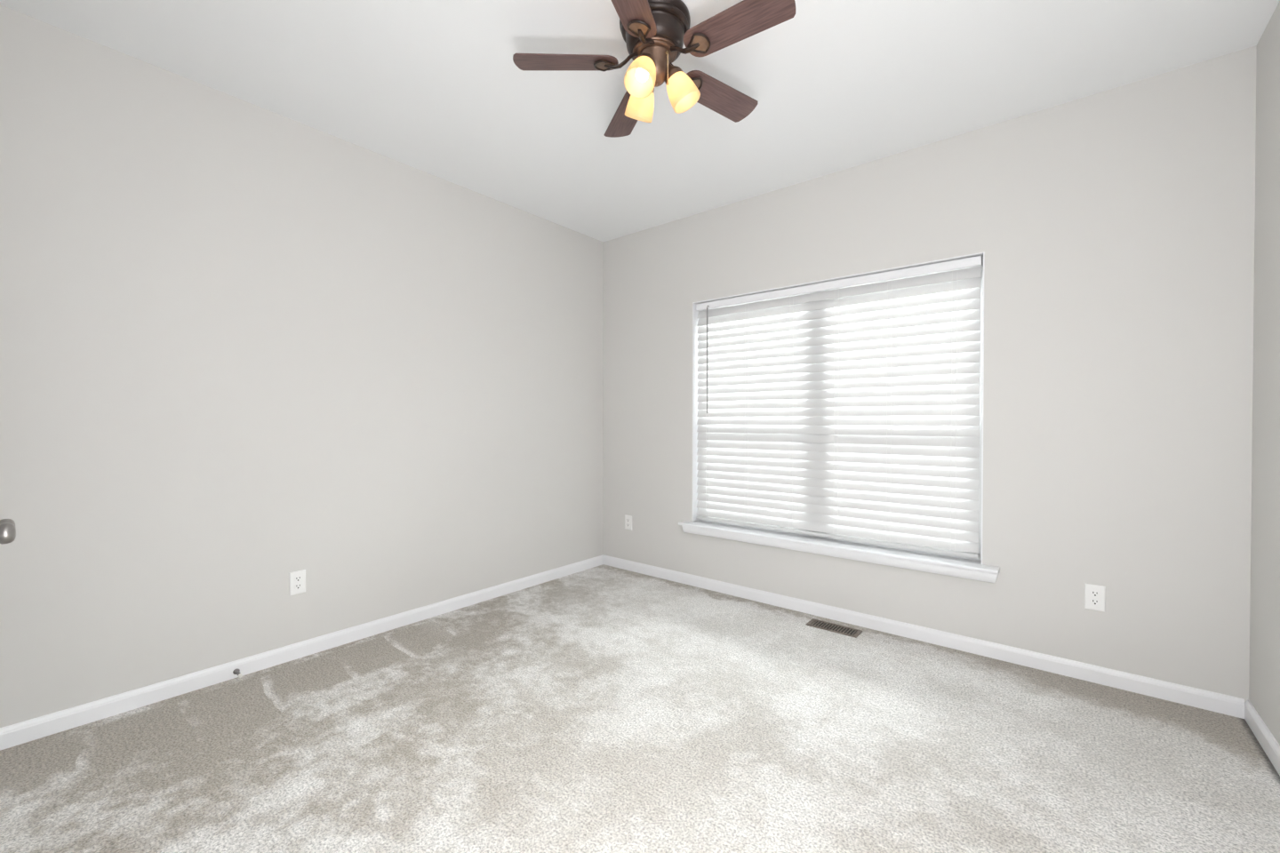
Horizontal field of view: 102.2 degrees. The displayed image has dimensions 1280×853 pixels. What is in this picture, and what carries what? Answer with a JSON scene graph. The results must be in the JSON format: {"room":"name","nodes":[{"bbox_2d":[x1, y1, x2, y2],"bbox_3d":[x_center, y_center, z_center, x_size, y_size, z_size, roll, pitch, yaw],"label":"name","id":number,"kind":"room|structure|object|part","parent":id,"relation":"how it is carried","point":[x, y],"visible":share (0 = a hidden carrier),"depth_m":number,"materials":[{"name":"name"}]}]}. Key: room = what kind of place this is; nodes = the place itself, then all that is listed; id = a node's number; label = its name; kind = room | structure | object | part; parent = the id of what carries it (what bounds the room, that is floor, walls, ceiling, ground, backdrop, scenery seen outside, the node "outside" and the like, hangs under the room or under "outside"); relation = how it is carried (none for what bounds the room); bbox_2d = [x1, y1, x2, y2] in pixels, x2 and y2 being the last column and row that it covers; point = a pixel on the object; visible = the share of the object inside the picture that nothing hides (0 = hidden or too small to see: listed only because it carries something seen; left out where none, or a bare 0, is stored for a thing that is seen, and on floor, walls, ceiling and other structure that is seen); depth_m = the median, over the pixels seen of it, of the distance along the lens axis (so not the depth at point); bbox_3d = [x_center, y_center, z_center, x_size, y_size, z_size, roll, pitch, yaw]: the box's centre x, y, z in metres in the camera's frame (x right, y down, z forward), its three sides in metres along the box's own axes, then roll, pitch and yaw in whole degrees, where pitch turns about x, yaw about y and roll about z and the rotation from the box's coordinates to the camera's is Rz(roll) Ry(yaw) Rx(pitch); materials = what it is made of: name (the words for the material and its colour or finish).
{"room":"empty bedroom","nodes":[
{"label":"empty bedroom","id":0,"kind":"room"},
{"bbox_2d":[0,4,603,727],"bbox_3d":[-1.396,-0.188,3.174,0.130,2.740,3.525,0,1,39],"label":"wall","id":1,"kind":"structure","parent":0,"point":[244,346],"depth_m":2.46,"materials":[{"name":"white paint"}]},
{"bbox_2d":[289,569,305,595],"bbox_3d":[-1.750,0.799,2.641,0.009,0.118,0.073,0,1,39],"label":"wall outlet","id":2,"kind":"object","parent":1,"relation":"attached to","point":[297,580],"visible":1,"depth_m":2.64,"materials":[{"name":"white plastic"}]},
{"bbox_2d":[294,583,302,590],"bbox_3d":[-1.749,0.818,2.640,0.004,0.028,0.034,0,1,39],"label":"receptacle","id":3,"kind":"object","parent":2,"relation":"attached to","point":[297,586],"depth_m":2.64,"materials":[{"name":"white plastic"}]},
{"bbox_2d":[294,576,302,582],"bbox_3d":[-1.749,0.779,2.640,0.004,0.028,0.034,0,1,39],"label":"receptacle","id":4,"kind":"object","parent":2,"relation":"attached to","point":[297,579],"depth_m":2.64,"materials":[{"name":"white plastic"}]},
{"bbox_2d":[0,554,603,751],"bbox_3d":[-1.343,1.143,3.139,0.014,0.078,3.265,0,1,39],"label":"baseboard","id":5,"kind":"structure","parent":1,"relation":"attached to","point":[22,732],"depth_m":2.47,"materials":[{"name":"white wood"}]},
{"bbox_2d":[232,668,242,678],"bbox_3d":[-1.878,1.158,2.414,0.076,0.026,0.026,0,1,39],"label":"door stop","id":6,"kind":"object","parent":5,"relation":"attached to","point":[236,671],"visible":1,"depth_m":2.42,"materials":[{"name":"metal"}]},
{"bbox_2d":[0,564,1279,852],"bbox_3d":[-0.411,1.273,1.428,3.886,0.150,4.995,0,1,39],"label":"floor","id":7,"kind":"structure","parent":0,"point":[603,708],"depth_m":1.90,"materials":[{"name":"carpet"}]},
{"bbox_2d":[805,618,862,638],"bbox_3d":[1.139,1.184,3.034,0.292,0.006,0.116,0,1,39],"label":"floor vent","id":8,"kind":"object","parent":7,"relation":"in","point":[815,623],"visible":1,"depth_m":3.03,"materials":[{"name":"brown metal"}]},
{"bbox_2d":[0,0,1279,241],"bbox_3d":[-0.406,-1.602,1.404,3.886,0.120,4.995,0,1,39],"label":"ceiling","id":9,"kind":"structure","parent":0,"point":[436,88],"depth_m":2.27,"materials":[{"name":"white paint"}]},
{"bbox_2d":[512,0,795,137],"bbox_3d":[0.085,-1.377,1.949,1.006,0.338,1.027,0,1,39],"label":"ceiling fan","id":10,"kind":"object","parent":9,"relation":"hanging from","point":[655,33],"visible":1,"depth_m":1.91,"materials":[{"name":"brown wood"}]},
{"bbox_3d":[-0.280,-1.381,1.957,0.396,0.006,0.133,0,13,-1],"label":"blade","id":11,"kind":"part","parent":10,"relation":"part of","materials":[{"name":"brown wood"}]},
{"bbox_3d":[-0.133,-1.375,1.961,0.078,0.005,0.080,0,13,-1],"label":"iron plate","id":12,"kind":"part","parent":10,"relation":"part of","materials":[{"name":"brown metal"}]},
{"bbox_3d":[-0.051,-1.384,2.280,0.133,0.006,0.396,-13,5,-18],"label":"blade","id":13,"kind":"part","parent":10,"relation":"part of","materials":[{"name":"brown wood"}]},
{"bbox_3d":[-0.043,-1.378,1.641,0.133,0.006,0.396,14,4,17],"label":"blade","id":14,"kind":"part","parent":10,"relation":"part of","materials":[{"name":"brown wood"}]},
{"bbox_3d":[-0.001,-1.373,1.782,0.080,0.005,0.078,14,4,17],"label":"iron plate","id":15,"kind":"part","parent":10,"relation":"part of","materials":[{"name":"brown metal"}]},
{"bbox_3d":[0.002,-1.277,2.059,0.127,0.136,0.114,0,1,39],"label":"lamp shade","id":16,"kind":"part","parent":10,"relation":"part of","materials":[{"name":"yellow glass"}]},
{"bbox_3d":[0.005,-1.275,1.866,0.112,0.136,0.128,0,1,39],"label":"lamp shade","id":17,"kind":"part","parent":10,"relation":"part of","materials":[{"name":"yellow glass"}]},
{"bbox_3d":[0.011,-1.295,1.879,0.047,0.077,0.058,0,1,39],"label":"light bulb","id":18,"kind":"part","parent":10,"relation":"part of","materials":[{"name":"white glass"}]},
{"bbox_3d":[0.101,-1.338,1.925,0.012,0.125,0.010,0,1,39],"label":"pull chain","id":19,"kind":"part","parent":10,"relation":"part of","materials":[{"name":"gold metal"}]},
{"bbox_3d":[0.169,-1.276,1.965,0.123,0.136,0.120,0,1,39],"label":"lamp shade","id":20,"kind":"part","parent":10,"relation":"part of","materials":[{"name":"yellow glass"}]},
{"bbox_3d":[0.209,-1.376,2.074,0.078,0.005,0.080,0,-12,-37],"label":"iron plate","id":21,"kind":"part","parent":10,"relation":"part of","materials":[{"name":"brown metal"}]},
{"bbox_3d":[0.210,-1.374,1.851,0.078,0.005,0.080,0,-12,35],"label":"iron plate","id":22,"kind":"part","parent":10,"relation":"part of","materials":[{"name":"brown metal"}]},
{"bbox_3d":[0.326,-1.382,2.162,0.396,0.006,0.133,0,-12,-37],"label":"blade","id":23,"kind":"part","parent":10,"relation":"part of","materials":[{"name":"brown wood"}]},
{"bbox_3d":[0.331,-1.379,1.767,0.396,0.006,0.133,0,-12,35],"label":"blade","id":24,"kind":"part","parent":10,"relation":"part of","materials":[{"name":"brown wood"}]},
{"bbox_2d":[603,45,1256,702],"bbox_3d":[1.132,-0.185,3.298,3.626,2.740,0.130,0,1,39],"label":"wall","id":25,"kind":"structure","parent":0,"point":[1114,228],"depth_m":2.49,"materials":[{"name":"white paint"}]},
{"bbox_2d":[624,514,631,530],"bbox_3d":[-0.095,0.786,4.220,0.073,0.118,0.009,0,1,39],"label":"wall outlet","id":26,"kind":"object","parent":25,"relation":"attached to","point":[628,518],"visible":1,"depth_m":4.21,"materials":[{"name":"white plastic"}]},
{"bbox_2d":[678,251,999,583],"bbox_3d":[1.103,-0.063,3.267,1.946,1.700,0.217,0,1,39],"label":"window","id":27,"kind":"structure","parent":25,"relation":"in","point":[969,568],"depth_m":3.08,"materials":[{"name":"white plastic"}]},
{"bbox_2d":[696,256,982,559],"bbox_3d":[1.109,-0.105,3.281,1.771,1.594,0.087,0,1,39],"label":"window blind","id":28,"kind":"object","parent":27,"relation":"attached to","point":[860,422],"visible":1,"depth_m":3.15,"materials":[{"name":"white plastic"}]},
{"bbox_3d":[0.496,-0.094,3.773,0.025,1.542,0.004,0,1,39],"label":"ladder cord","id":29,"kind":"part","parent":28,"relation":"part of","materials":[{"name":"white fabric"}]},
{"bbox_3d":[0.739,-0.092,3.575,0.025,1.542,0.004,0,1,39],"label":"ladder cord","id":30,"kind":"part","parent":28,"relation":"part of","materials":[{"name":"white fabric"}]},
{"bbox_3d":[0.987,-0.090,3.371,0.025,1.542,0.004,0,1,39],"label":"ladder cord","id":31,"kind":"part","parent":28,"relation":"part of","materials":[{"name":"white fabric"}]},
{"bbox_3d":[1.212,-0.088,3.188,0.025,1.542,0.004,0,1,39],"label":"ladder cord","id":32,"kind":"part","parent":28,"relation":"part of","materials":[{"name":"white fabric"}]},
{"bbox_3d":[1.115,0.681,3.296,1.765,0.021,0.052,0,1,39],"label":"rail","id":33,"kind":"part","parent":28,"relation":"part of","materials":[{"name":"white plastic"}]},
{"bbox_3d":[1.445,-0.086,2.996,0.025,1.542,0.004,0,1,39],"label":"ladder cord","id":34,"kind":"part","parent":28,"relation":"part of","materials":[{"name":"white fabric"}]},
{"bbox_3d":[1.697,-0.084,2.791,0.025,1.542,0.004,0,1,39],"label":"ladder cord","id":35,"kind":"part","parent":28,"relation":"part of","materials":[{"name":"white fabric"}]},
{"bbox_3d":[1.088,0.723,3.257,1.946,0.019,0.174,0,1,39],"label":"sill","id":36,"kind":"part","parent":27,"relation":"part of","materials":[{"name":"white wood"}]},
{"bbox_3d":[1.514,-0.406,3.052,0.802,0.917,0.016,0,1,39],"label":"sash","id":37,"kind":"part","parent":27,"relation":"part of","materials":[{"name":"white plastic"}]},
{"bbox_2d":[603,555,1244,719],"bbox_3d":[1.085,1.146,3.254,3.597,0.078,0.014,0,1,39],"label":"baseboard","id":38,"kind":"structure","parent":25,"relation":"attached to","point":[1216,702],"depth_m":2.69,"materials":[{"name":"white wood"}]},
{"bbox_2d":[1084,584,1105,612],"bbox_3d":[2.122,0.799,2.406,0.073,0.118,0.009,0,1,39],"label":"wall outlet","id":39,"kind":"object","parent":25,"relation":"attached to","point":[1094,595],"visible":1,"depth_m":2.40,"materials":[{"name":"white plastic"}]},
{"bbox_2d":[1089,599,1099,605],"bbox_3d":[2.120,0.818,2.404,0.034,0.028,0.004,0,1,39],"label":"receptacle","id":40,"kind":"object","parent":39,"relation":"attached to","point":[1092,602],"depth_m":2.40,"materials":[{"name":"white plastic"}]},
{"bbox_2d":[1089,590,1099,597],"bbox_3d":[2.120,0.779,2.404,0.034,0.028,0.004,0,1,39],"label":"receptacle","id":41,"kind":"object","parent":39,"relation":"attached to","point":[1092,593],"depth_m":2.40,"materials":[{"name":"white plastic"}]},
{"bbox_2d":[1248,0,1279,745],"bbox_3d":[1.045,-0.160,0.227,0.130,2.740,4.995,0,1,39],"label":"wall","id":42,"kind":"structure","parent":0,"point":[1264,684],"depth_m":1.96,"materials":[{"name":"white paint"}]},
{"bbox_2d":[1244,699,1279,775],"bbox_3d":[1.452,1.167,0.853,0.014,0.078,3.265,0,1,39],"label":"baseboard","id":43,"kind":"structure","parent":42,"relation":"attached to","point":[1263,735],"depth_m":1.92,"materials":[{"name":"white wood"}]},
{"bbox_3d":[-1.018,-0.166,0.671,3.626,2.740,0.130,0,1,39],"label":"wall","id":44,"kind":"structure","parent":0,"visible":0},
{"bbox_2d":[0,522,15,544],"bbox_3d":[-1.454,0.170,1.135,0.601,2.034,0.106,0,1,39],"label":"door knob","id":45,"kind":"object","parent":44,"relation":"in","point":[7,530],"depth_m":1.32,"materials":[{"name":"silver metal"}]},
{"bbox_2d":[0,519,15,528],"bbox_3d":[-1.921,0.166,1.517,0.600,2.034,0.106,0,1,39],"label":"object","id":46,"kind":"structure","parent":44,"relation":"in","point":[3,521],"depth_m":1.38,"materials":[{"name":"silver metal"}]}
]}

